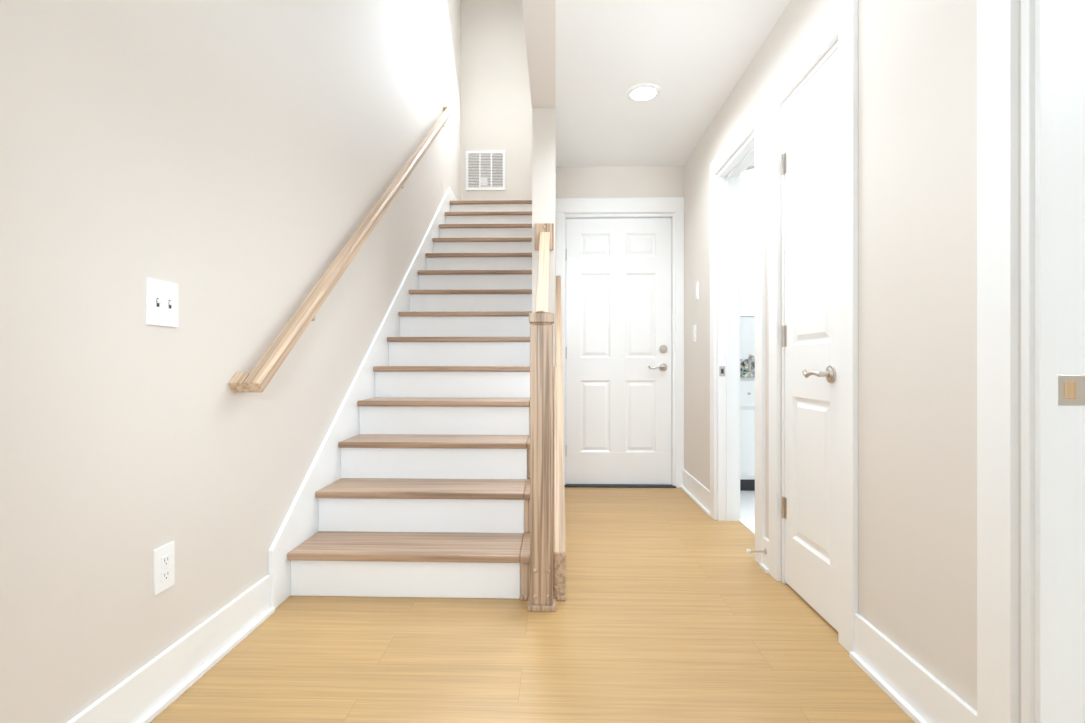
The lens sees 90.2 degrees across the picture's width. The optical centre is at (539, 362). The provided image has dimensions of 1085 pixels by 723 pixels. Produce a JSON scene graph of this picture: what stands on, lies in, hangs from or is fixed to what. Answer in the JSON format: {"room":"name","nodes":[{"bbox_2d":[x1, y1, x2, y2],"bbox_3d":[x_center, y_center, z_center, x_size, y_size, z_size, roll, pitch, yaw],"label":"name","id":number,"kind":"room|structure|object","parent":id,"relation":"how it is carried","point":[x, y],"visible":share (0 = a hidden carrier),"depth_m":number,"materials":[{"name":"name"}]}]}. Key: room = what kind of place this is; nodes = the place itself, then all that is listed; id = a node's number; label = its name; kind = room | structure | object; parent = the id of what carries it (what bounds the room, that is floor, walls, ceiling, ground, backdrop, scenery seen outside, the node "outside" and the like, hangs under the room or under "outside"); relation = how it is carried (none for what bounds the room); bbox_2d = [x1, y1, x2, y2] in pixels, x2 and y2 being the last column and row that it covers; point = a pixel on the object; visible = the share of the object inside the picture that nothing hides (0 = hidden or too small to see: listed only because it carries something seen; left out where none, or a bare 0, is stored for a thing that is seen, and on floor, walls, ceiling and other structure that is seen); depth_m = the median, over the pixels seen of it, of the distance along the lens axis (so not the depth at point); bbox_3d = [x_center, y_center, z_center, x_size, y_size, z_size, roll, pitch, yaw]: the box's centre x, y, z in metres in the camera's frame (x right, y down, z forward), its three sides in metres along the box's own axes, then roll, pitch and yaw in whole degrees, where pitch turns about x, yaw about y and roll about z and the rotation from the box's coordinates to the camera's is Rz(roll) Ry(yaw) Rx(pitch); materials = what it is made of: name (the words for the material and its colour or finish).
{"room":"home entrance hallway","nodes":[
{"label":"home entrance hallway","id":0,"kind":"room"},
{"bbox_2d":[0,0,460,722],"bbox_3d":[-1.102,-1.710,1.556,0.120,5.300,9.540,0,0,2],"label":"wall","id":1,"kind":"structure","parent":0,"point":[232,168],"depth_m":1.55,"materials":[{"name":"paint"}]},
{"bbox_2d":[146,277,177,326],"bbox_3d":[-1.035,-0.164,1.494,0.017,0.125,0.116,0,0,2],"label":"switch plate","id":2,"kind":"object","parent":1,"relation":"attached to","point":[161,303],"visible":1,"depth_m":1.49,"materials":[{"name":"white plastic"}]},
{"bbox_2d":[153,541,174,595],"bbox_3d":[-1.039,0.569,1.499,0.009,0.122,0.075,0,0,2],"label":"electrical outlet","id":3,"kind":"object","parent":1,"relation":"attached to","point":[163,567],"visible":1,"depth_m":1.49,"materials":[{"name":"white plastic"}]},
{"bbox_2d":[67,575,274,722],"bbox_3d":[-1.089,0.869,-0.525,0.032,0.140,5.140,0,0,2],"label":"baseboard","id":4,"kind":"structure","parent":1,"relation":"attached to","point":[142,696],"depth_m":1.55,"materials":[{"name":"paint"}]},
{"bbox_2d":[229,105,454,391],"bbox_3d":[-0.929,-1.202,3.535,0.104,2.604,3.486,0,0,2],"label":"handrail","id":5,"kind":"object","parent":1,"relation":"attached to","point":[259,377],"depth_m":2.33,"materials":[{"name":"brown wood"}]},
{"bbox_2d":[268,187,457,608],"bbox_3d":[-0.954,-0.419,4.120,0.019,2.718,4.156,0,0,2],"label":"trim","id":6,"kind":"structure","parent":1,"relation":"attached to","point":[299,525],"depth_m":2.66,"materials":[{"name":"paint"}]},
{"bbox_2d":[461,0,531,200],"bbox_3d":[0.186,-1.710,6.229,2.175,5.300,0.120,0,0,2],"label":"wall","id":7,"kind":"structure","parent":0,"point":[496,109],"depth_m":6.19,"materials":[{"name":"paint"}]},
{"bbox_2d":[466,150,505,190],"bbox_3d":[-0.615,-2.201,6.187,0.457,0.451,0.012,0,0,2],"label":"air vent","id":8,"kind":"object","parent":7,"relation":"in","point":[485,170],"visible":1,"depth_m":6.19,"materials":[{"name":"white plastic"}]},
{"bbox_2d":[150,487,914,722],"bbox_3d":[0.740,0.987,0.665,3.855,0.106,7.870,0,0,2],"label":"floor","id":9,"kind":"structure","parent":0,"point":[679,605],"depth_m":1.77,"materials":[{"name":"beige wood"}]},
{"bbox_2d":[287,200,565,600],"bbox_3d":[-0.388,-0.348,4.150,1.110,2.576,4.046,0,0,2],"label":"staircase","id":10,"kind":"structure","parent":9,"relation":"on","point":[427,495],"depth_m":2.67,"materials":[{"name":"paint"}]},
{"bbox_2d":[527,223,555,610],"bbox_3d":[0.018,0.064,2.600,0.122,1.752,1.119,0,0,2],"label":"newel post","id":11,"kind":"object","parent":9,"relation":"on","point":[541,597],"visible":1,"depth_m":2.05,"materials":[{"name":"brown wood"}]},
{"bbox_2d":[740,354,754,490],"bbox_3d":[1.742,0.435,4.140,0.980,1.011,0.597,0,0,2],"label":"bathroom vanity","id":12,"kind":"object","parent":9,"relation":"on","point":[747,424],"visible":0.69,"depth_m":3.87,"materials":[{"name":"paint"}]},
{"bbox_2d":[522,0,555,397],"bbox_3d":[0.050,-1.710,3.972,0.138,5.300,4.400,0,0,2],"label":"wall","id":13,"kind":"structure","parent":0,"point":[539,16],"depth_m":3.16,"materials":[{"name":"paint"}]},
{"bbox_2d":[556,166,683,213],"bbox_3d":[0.609,-0.275,4.176,0.967,2.430,0.160,0,0,2],"label":"wall","id":14,"kind":"structure","parent":0,"point":[620,182],"depth_m":4.09,"materials":[{"name":"paint"}]},
{"bbox_2d":[566,218,670,484],"bbox_3d":[0.601,-0.088,4.118,0.810,2.030,0.100,0,0,2],"label":"door","id":15,"kind":"structure","parent":14,"relation":"in","point":[618,350],"depth_m":4.13,"materials":[{"name":"paint"}]},
{"bbox_2d":[556,197,683,487],"bbox_3d":[0.608,-0.152,4.141,0.964,2.185,0.150,0,0,2],"label":"door frame","id":16,"kind":"structure","parent":14,"relation":"attached to","point":[671,205],"depth_m":4.08,"materials":[{"name":"paint"}]},
{"bbox_2d":[556,0,790,181],"bbox_3d":[0.801,-1.560,0.723,3.735,0.140,7.750,0,0,2],"label":"ceiling","id":17,"kind":"structure","parent":0,"point":[691,59],"depth_m":2.75,"materials":[{"name":"paint"}]},
{"bbox_2d":[627,84,660,100],"bbox_3d":[0.574,-1.485,2.976,0.184,0.010,0.184,0,0,2],"label":"recessed light","id":18,"kind":"object","parent":17,"relation":"in","point":[642,92],"visible":1,"depth_m":2.96,"materials":[{"name":"paint"}]},
{"bbox_2d":[740,166,754,180],"bbox_3d":[1.643,-1.455,4.175,0.180,0.094,0.180,0,0,2],"label":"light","id":19,"kind":"object","parent":17,"relation":"attached to","point":[748,174],"visible":0.6,"depth_m":4.12,"materials":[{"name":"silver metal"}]},
{"bbox_2d":[740,182,754,358],"bbox_3d":[1.943,-0.275,4.501,1.440,2.430,0.130,0,0,2],"label":"wall","id":20,"kind":"structure","parent":0,"point":[747,264],"depth_m":4.43,"materials":[{"name":"paint"}]},
{"bbox_2d":[740,315,754,316],"bbox_3d":[1.565,-0.380,4.412,0.554,0.043,0.068,0,0,2],"label":"towel rail","id":21,"kind":"object","parent":20,"relation":"attached to","point":[747,315],"depth_m":4.38,"materials":[{"name":"silver metal"}]},
{"bbox_2d":[684,0,1020,722],"bbox_3d":[1.043,-0.275,0.521,0.120,2.430,7.360,0,0,2],"label":"wall","id":22,"kind":"structure","parent":0,"point":[917,330],"depth_m":1.48,"materials":[{"name":"paint"}]},
{"bbox_2d":[693,325,695,341],"bbox_3d":[1.075,-0.203,3.751,0.009,0.118,0.072,0,0,2],"label":"switch plate","id":23,"kind":"object","parent":22,"relation":"attached to","point":[694,333],"visible":1,"depth_m":3.74,"materials":[{"name":"white plastic"}]},
{"bbox_2d":[680,469,709,514],"bbox_3d":[1.063,0.870,3.703,0.030,0.140,0.754,0,0,2],"label":"baseboard","id":24,"kind":"structure","parent":22,"relation":"attached to","point":[692,487],"depth_m":3.65,"materials":[{"name":"paint"}]},
{"bbox_2d":[695,281,698,299],"bbox_3d":[1.073,-0.490,3.681,0.009,0.118,0.072,0,0,2],"label":"switch plate","id":25,"kind":"object","parent":22,"relation":"attached to","point":[696,290],"visible":0.98,"depth_m":3.67,"materials":[{"name":"white plastic"}]},
{"bbox_2d":[710,98,765,563],"bbox_3d":[1.115,-0.140,2.905,0.156,2.160,0.840,0,0,2],"label":"door frame","id":26,"kind":"structure","parent":22,"relation":"attached to","point":[725,343],"depth_m":3.21,"materials":[{"name":"paint"}]},
{"bbox_2d":[782,49,837,630],"bbox_3d":[1.024,-0.078,2.078,0.092,2.012,0.472,0,0,2],"label":"closet door","id":27,"kind":"structure","parent":22,"relation":"in","point":[810,332],"depth_m":2.05,"materials":[{"name":"paint"}]},
{"bbox_2d":[769,0,857,651],"bbox_3d":[1.080,-0.130,2.066,0.137,2.140,0.684,0,0,2],"label":"door frame","id":28,"kind":"structure","parent":22,"relation":"attached to","point":[841,24],"depth_m":1.80,"materials":[{"name":"paint"}]},
{"bbox_2d":[849,613,976,722],"bbox_3d":[0.996,0.870,1.472,0.030,0.140,0.509,0,0,2],"label":"baseboard","id":29,"kind":"structure","parent":22,"relation":"attached to","point":[905,682],"depth_m":1.47,"materials":[{"name":"paint"}]},
{"bbox_2d":[977,0,1084,722],"bbox_3d":[1.048,-0.140,0.696,0.156,2.160,1.040,0,0,2],"label":"door frame","id":30,"kind":"structure","parent":22,"relation":"attached to","point":[1052,361],"depth_m":1.10,"materials":[{"name":"paint"}]}
]}

